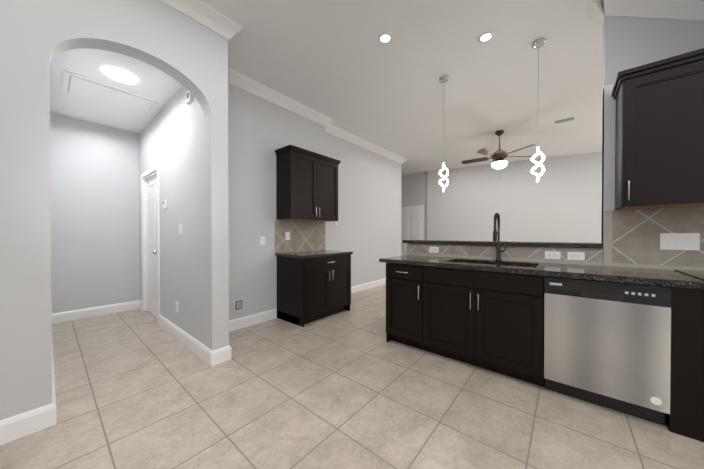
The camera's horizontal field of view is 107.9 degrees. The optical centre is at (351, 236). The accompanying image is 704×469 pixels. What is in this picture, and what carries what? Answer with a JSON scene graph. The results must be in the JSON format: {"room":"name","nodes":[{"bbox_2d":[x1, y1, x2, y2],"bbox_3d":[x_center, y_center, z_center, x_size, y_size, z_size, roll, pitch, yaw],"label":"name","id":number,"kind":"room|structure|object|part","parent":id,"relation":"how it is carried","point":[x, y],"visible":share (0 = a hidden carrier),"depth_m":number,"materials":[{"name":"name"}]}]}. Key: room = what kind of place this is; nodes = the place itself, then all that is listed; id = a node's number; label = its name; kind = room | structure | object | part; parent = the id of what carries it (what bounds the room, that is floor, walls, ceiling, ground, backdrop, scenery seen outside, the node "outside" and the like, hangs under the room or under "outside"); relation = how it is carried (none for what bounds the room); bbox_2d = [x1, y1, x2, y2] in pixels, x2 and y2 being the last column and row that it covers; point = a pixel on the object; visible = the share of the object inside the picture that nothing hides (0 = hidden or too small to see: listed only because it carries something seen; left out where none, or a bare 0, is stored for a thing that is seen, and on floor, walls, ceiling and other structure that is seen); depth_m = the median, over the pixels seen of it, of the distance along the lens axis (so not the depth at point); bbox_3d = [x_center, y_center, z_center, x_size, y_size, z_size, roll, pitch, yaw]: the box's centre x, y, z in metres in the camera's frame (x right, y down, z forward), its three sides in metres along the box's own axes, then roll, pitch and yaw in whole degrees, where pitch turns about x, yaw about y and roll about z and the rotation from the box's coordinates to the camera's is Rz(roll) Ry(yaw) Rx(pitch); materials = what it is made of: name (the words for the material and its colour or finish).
{"room":"kitchen","nodes":[
{"label":"kitchen","id":0,"kind":"room"},
{"bbox_2d":[50,112,139,312],"bbox_3d":[-3.760,-0.414,3.783,0.150,3.150,0.940,0,1,40],"label":"wall","id":1,"kind":"structure","parent":0,"point":[95,224],"depth_m":3.69,"materials":[{"name":"paint"}]},
{"bbox_2d":[52,300,141,322],"bbox_3d":[-3.690,1.093,3.749,0.016,0.135,0.920,0,1,40],"label":"baseboard","id":2,"kind":"structure","parent":1,"relation":"attached to","point":[65,316],"depth_m":3.71,"materials":[{"name":"white wood"}]},
{"bbox_2d":[0,0,228,419],"bbox_3d":[-2.360,-0.394,1.117,0.150,3.150,3.530,0,1,40],"label":"wall","id":3,"kind":"structure","parent":0,"point":[184,50],"depth_m":1.57,"materials":[{"name":"paint"}]},
{"bbox_2d":[0,402,55,444],"bbox_3d":[-2.592,1.116,0.723,0.016,0.135,2.250,0,1,40],"label":"baseboard","id":4,"kind":"structure","parent":3,"relation":"attached to","point":[15,427],"depth_m":1.51,"materials":[{"name":"white wood"}]},
{"bbox_2d":[52,318,56,424],"bbox_3d":[-2.926,1.103,2.493,2.801,0.135,0.016,0,1,40],"label":"baseboard","id":5,"kind":"structure","parent":3,"relation":"attached to","point":[53,319],"depth_m":1.87,"materials":[{"name":"white wood"}]},
{"bbox_2d":[160,0,242,42],"bbox_3d":[-2.147,-1.907,1.167,0.098,0.125,3.358,0,1,40],"label":"crown molding","id":6,"kind":"structure","parent":3,"relation":"attached to","point":[209,17],"depth_m":2.23,"materials":[{"name":"white wood"}]},
{"bbox_2d":[216,345,230,361],"bbox_3d":[-1.428,1.102,2.647,0.701,0.135,0.036,0,1,40],"label":"baseboard","id":7,"kind":"structure","parent":3,"relation":"attached to","point":[224,353],"depth_m":2.39,"materials":[{"name":"white wood"}]},
{"bbox_2d":[49,48,182,132],"bbox_3d":[-2.777,-1.673,2.858,2.734,0.080,1.079,0,1,40],"label":"ceiling","id":8,"kind":"structure","parent":0,"point":[152,82],"depth_m":2.77,"materials":[{"name":"paint"}]},
{"bbox_2d":[61,70,161,116],"bbox_3d":[-2.790,-1.623,2.994,0.580,0.020,0.790,0,1,40],"label":"attic access hatch","id":9,"kind":"object","parent":8,"relation":"attached to","point":[77,85],"visible":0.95,"depth_m":2.91,"materials":[{"name":"white paint"}]},
{"bbox_2d":[103,67,136,83],"bbox_3d":[-2.342,-1.617,2.593,0.256,0.026,0.256,0,1,40],"label":"recessed light","id":10,"kind":"object","parent":8,"relation":"in","point":[119,75],"visible":0.94,"depth_m":2.56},
{"bbox_2d":[139,86,205,345],"bbox_3d":[-2.400,-0.411,3.355,2.785,3.150,0.150,0,1,40],"label":"wall","id":11,"kind":"structure","parent":0,"point":[172,138],"depth_m":2.84,"materials":[{"name":"paint"}]},
{"bbox_2d":[141,164,159,323],"bbox_3d":[-2.852,0.103,3.727,0.950,2.115,0.166,0,1,40],"label":"door","id":12,"kind":"structure","parent":11,"relation":"attached to","point":[150,243],"depth_m":3.82,"materials":[{"name":"white wood"}]},
{"bbox_2d":[179,223,181,233],"bbox_3d":[-1.894,-0.082,2.829,0.072,0.115,0.009,0,1,40],"label":"light switch","id":13,"kind":"object","parent":11,"relation":"attached to","point":[180,228],"visible":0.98,"depth_m":2.82,"materials":[{"name":"white plastic"}]},
{"bbox_2d":[159,314,215,366],"bbox_3d":[-1.897,1.100,2.837,1.665,0.135,0.016,0,1,40],"label":"baseboard","id":14,"kind":"structure","parent":11,"relation":"attached to","point":[206,354],"depth_m":2.64,"materials":[{"name":"white wood"}]},
{"bbox_2d":[186,90,192,104],"bbox_3d":[-1.655,-1.420,2.605,0.120,0.120,0.030,0,1,40],"label":"fire alarm","id":15,"kind":"object","parent":11,"relation":"attached to","point":[189,97],"visible":0.77,"depth_m":2.58,"materials":[{"name":"white plastic"}]},
{"bbox_2d":[229,309,276,331],"bbox_3d":[-1.387,1.097,3.259,0.016,0.135,0.985,0,1,40],"label":"baseboard","id":16,"kind":"structure","parent":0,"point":[253,319],"depth_m":3.35,"materials":[{"name":"white wood"}]},
{"bbox_2d":[228,68,335,127],"bbox_3d":[-1.016,-1.926,3.618,0.101,0.125,2.048,0,1,40],"label":"crown molding","id":17,"kind":"structure","parent":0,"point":[236,79],"depth_m":3.55,"materials":[{"name":"white wood"}]},
{"bbox_2d":[228,83,400,319],"bbox_3d":[-0.265,-0.423,4.841,0.310,3.150,4.870,0,1,40],"label":"wall","id":18,"kind":"structure","parent":0,"point":[366,231],"depth_m":3.61,"materials":[{"name":"paint"}]},
{"bbox_2d":[234,299,242,310],"bbox_3d":[-1.422,0.865,3.217,0.013,0.135,0.115,0,1,40],"label":"outlet","id":19,"kind":"object","parent":18,"relation":"attached to","point":[238,304],"visible":1,"depth_m":3.21,"materials":[{"name":"white plastic"}]},
{"bbox_2d":[260,237,264,244],"bbox_3d":[-1.211,0.063,3.465,0.009,0.115,0.072,0,1,40],"label":"light switch","id":20,"kind":"object","parent":18,"relation":"attached to","point":[262,240],"visible":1,"depth_m":3.46,"materials":[{"name":"white plastic"}]},
{"bbox_2d":[275,145,340,221],"bbox_3d":[-0.633,-0.726,3.868,0.367,0.974,0.982,0,1,40],"label":"upper cabinet","id":21,"kind":"object","parent":18,"relation":"attached to","point":[306,185],"visible":1,"depth_m":3.63,"materials":[{"name":"brown wood"}]},
{"bbox_2d":[0,284,703,468],"bbox_3d":[1.434,1.204,4.585,10.300,0.100,14.000,0,1,40],"label":"floor","id":22,"kind":"structure","parent":0,"point":[352,388],"depth_m":1.72,"materials":[{"name":"tile"}]},
{"bbox_2d":[275,219,352,326],"bbox_3d":[-0.529,0.462,3.790,0.639,1.398,0.980,0,1,40],"label":"cabinet","id":23,"kind":"object","parent":22,"relation":"on","point":[313,279],"visible":1,"depth_m":3.58,"materials":[{"name":"brown wood"}]},
{"bbox_2d":[285,232,289,239],"bbox_3d":[-0.946,-0.004,3.764,0.008,0.115,0.072,0,1,40],"label":"outlet","id":24,"kind":"object","parent":23,"relation":"attached to","point":[287,235],"visible":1,"depth_m":3.76,"materials":[{"name":"white plastic"}]},
{"bbox_3d":[-0.770,0.000,3.989,0.010,0.478,0.980,0,1,40],"label":"backsplash panel","id":25,"kind":"part","parent":23,"relation":"part of","materials":[{"name":"beige tile"}]},
{"bbox_2d":[351,278,385,292],"bbox_3d":[0.353,1.079,5.587,0.016,0.135,2.890,0,1,40],"label":"baseboard","id":26,"kind":"structure","parent":22,"relation":"on","point":[357,288],"depth_m":5.58,"materials":[{"name":"white wood"}]},
{"bbox_2d":[383,261,430,351],"bbox_3d":[0.759,0.728,2.891,0.497,0.878,0.650,0,1,40],"label":"base cabinet","id":27,"kind":"object","parent":22,"relation":"on","point":[408,287],"depth_m":2.64,"materials":[{"name":"brown wood"}]},
{"bbox_2d":[431,265,546,388],"bbox_3d":[1.245,0.731,2.484,1.019,0.878,0.650,0,1,40],"label":"base cabinet","id":28,"kind":"object","parent":22,"relation":"on","point":[494,320],"depth_m":2.15,"materials":[{"name":"brown wood"}]},
{"bbox_2d":[547,273,674,432],"bbox_3d":[1.844,0.735,1.982,0.668,0.878,0.650,0,1,40],"label":"dishwasher","id":29,"kind":"object","parent":22,"relation":"on","point":[591,328],"depth_m":1.67,"materials":[{"name":"silver metal"}]},
{"bbox_2d":[429,247,438,252],"bbox_3d":[0.992,0.166,3.099,0.115,0.072,0.008,0,1,40],"label":"outlet","id":30,"kind":"object","parent":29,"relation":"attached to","point":[433,249],"visible":1,"depth_m":3.10,"materials":[{"name":"white plastic"}]},
{"bbox_2d":[379,253,703,288],"bbox_3d":[1.357,0.271,2.385,2.208,0.040,0.652,0,1,40],"label":"countertop","id":31,"kind":"structure","parent":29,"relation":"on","point":[661,277],"depth_m":1.96,"materials":[{"name":"black stone"}]},
{"bbox_2d":[493,213,506,260],"bbox_3d":[1.444,0.010,2.508,0.101,0.480,0.219,0,1,40],"label":"faucet","id":32,"kind":"object","parent":31,"relation":"on","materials":[{"name":"black metal"}]},
{"bbox_3d":[1.420,0.174,2.751,1.829,0.148,0.012,0,1,40],"label":"backsplash panel","id":33,"kind":"part","parent":31,"relation":"part of","materials":[{"name":"beige tile"}]},
{"bbox_2d":[674,269,703,279],"bbox_3d":[2.469,0.715,1.401,0.758,0.928,0.738,0,1,40],"label":"range","id":34,"kind":"object","parent":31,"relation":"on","point":[697,274],"visible":0.17,"depth_m":1.72,"materials":[{"name":"silver metal"}]},
{"bbox_2d":[545,251,560,258],"bbox_3d":[1.859,0.176,2.373,0.115,0.072,0.008,0,1,40],"label":"outlet","id":35,"kind":"object","parent":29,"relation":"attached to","point":[552,254],"visible":1,"depth_m":2.37,"materials":[{"name":"white plastic"}]},
{"bbox_2d":[567,252,584,260],"bbox_3d":[1.984,0.177,2.268,0.115,0.072,0.008,0,1,40],"label":"outlet","id":36,"kind":"object","parent":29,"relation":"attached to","point":[576,256],"visible":1,"depth_m":2.26,"materials":[{"name":"white plastic"}]},
{"bbox_2d":[202,0,603,175],"bbox_3d":[1.434,-2.046,4.560,10.300,0.100,14.000,0,1,40],"label":"ceiling","id":37,"kind":"structure","parent":0,"point":[340,65],"depth_m":3.05,"materials":[{"name":"paint"}]},
{"bbox_2d":[325,127,406,163],"bbox_3d":[0.406,-1.940,5.539,0.127,0.125,2.920,0,1,40],"label":"crown molding","id":38,"kind":"structure","parent":37,"relation":"attached to","point":[338,132],"depth_m":5.36,"materials":[{"name":"white wood"}]},
{"bbox_2d":[378,33,391,43],"bbox_3d":[0.333,-1.975,2.561,0.140,0.010,0.140,0,1,40],"label":"recessed light","id":39,"kind":"object","parent":37,"relation":"in","point":[384,38],"visible":1,"depth_m":2.56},
{"bbox_2d":[439,75,448,191],"bbox_3d":[1.155,-1.274,3.221,0.124,1.422,0.124,0,1,40],"label":"pendant light","id":40,"kind":"object","parent":37,"relation":"hanging from","point":[443,78],"visible":1,"depth_m":3.19,"materials":[{"name":"silver metal"}]},
{"bbox_2d":[478,32,493,42],"bbox_3d":[1.331,-1.975,2.547,0.140,0.010,0.140,0,1,40],"label":"recessed light","id":41,"kind":"object","parent":37,"relation":"in","point":[485,37],"visible":1,"depth_m":2.54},
{"bbox_2d":[462,130,535,168],"bbox_3d":[2.773,-1.548,4.919,1.276,0.899,1.312,0,1,40],"label":"ceiling fan","id":42,"kind":"object","parent":37,"relation":"hanging from","point":[498,156],"visible":0.98,"depth_m":4.82,"materials":[{"name":"brown metal"}]},
{"bbox_2d":[531,38,545,181],"bbox_3d":[1.904,-1.269,2.620,0.124,1.422,0.124,0,1,40],"label":"pendant light","id":43,"kind":"object","parent":37,"relation":"hanging from","point":[538,43],"visible":1,"depth_m":2.60,"materials":[{"name":"silver metal"}]},
{"bbox_2d":[554,117,573,123],"bbox_3d":[3.648,-1.988,4.401,0.260,0.012,0.120,0,1,40],"label":"ceiling vent","id":44,"kind":"object","parent":37,"relation":"in","point":[564,120],"visible":0.98,"depth_m":4.39,"materials":[{"name":"grey metal"}]},
{"bbox_2d":[401,172,426,239],"bbox_3d":[1.302,-0.455,9.087,2.900,3.150,0.347,0,1,40],"label":"wall","id":45,"kind":"structure","parent":0,"point":[413,189],"depth_m":8.25,"materials":[{"name":"paint"}]},
{"bbox_2d":[401,205,423,255],"bbox_3d":[1.887,0.071,8.356,0.940,2.110,0.027,0,1,40],"label":"door","id":46,"kind":"structure","parent":45,"relation":"attached to","point":[412,222],"depth_m":8.30,"materials":[{"name":"white wood"}]},
{"bbox_2d":[407,83,615,248],"bbox_3d":[2.593,-0.045,1.875,4.755,2.440,0.150,0,1,40],"label":"wall","id":47,"kind":"structure","parent":0,"point":[609,111],"depth_m":2.14,"materials":[{"name":"paint"}]},
{"bbox_2d":[402,240,602,247],"bbox_3d":[1.501,0.074,2.893,1.885,0.040,0.375,0,1,40],"label":"bar ledge","id":48,"kind":"object","parent":47,"relation":"on","point":[547,244],"visible":1,"depth_m":2.57,"materials":[{"name":"stone"}]},
{"bbox_2d":[426,152,601,242],"bbox_3d":[4.260,-0.440,7.066,4.295,3.150,0.150,0,0,28],"label":"wall","id":49,"kind":"structure","parent":0,"point":[560,200],"depth_m":6.84,"materials":[{"name":"paint"}]},
{"bbox_2d":[602,16,703,242],"bbox_3d":[4.027,-0.403,2.327,3.811,3.150,0.100,0,0,-3],"label":"wall","id":50,"kind":"structure","parent":0,"point":[629,42],"depth_m":2.18,"materials":[{"name":"paint"}]},
{"bbox_2d":[588,0,703,26],"bbox_3d":[3.898,-1.915,2.272,2.757,0.125,2.774,0,1,40],"label":"crown molding","id":51,"kind":"structure","parent":50,"relation":"attached to","point":[690,10],"depth_m":2.14,"materials":[{"name":"white wood"}]},
{"bbox_2d":[603,206,703,270],"bbox_3d":[3.071,0.025,1.368,2.471,0.468,0.012,0,1,40],"label":"backsplash","id":52,"kind":"structure","parent":50,"relation":"attached to","point":[631,238],"depth_m":1.99,"materials":[{"name":"beige tile"}]},
{"bbox_2d":[660,233,699,250],"bbox_3d":[2.425,0.040,1.897,0.185,0.125,0.009,0,1,40],"label":"light switch","id":53,"kind":"object","parent":52,"relation":"attached to","point":[679,241],"visible":1,"depth_m":1.89,"materials":[{"name":"white plastic"}]},
{"bbox_2d":[611,48,703,209],"bbox_3d":[2.289,-0.700,1.784,0.652,0.974,0.367,0,1,40],"label":"upper cabinet","id":54,"kind":"object","parent":50,"relation":"attached to","point":[659,143],"visible":1,"depth_m":1.75,"materials":[{"name":"brown wood"}]}
]}

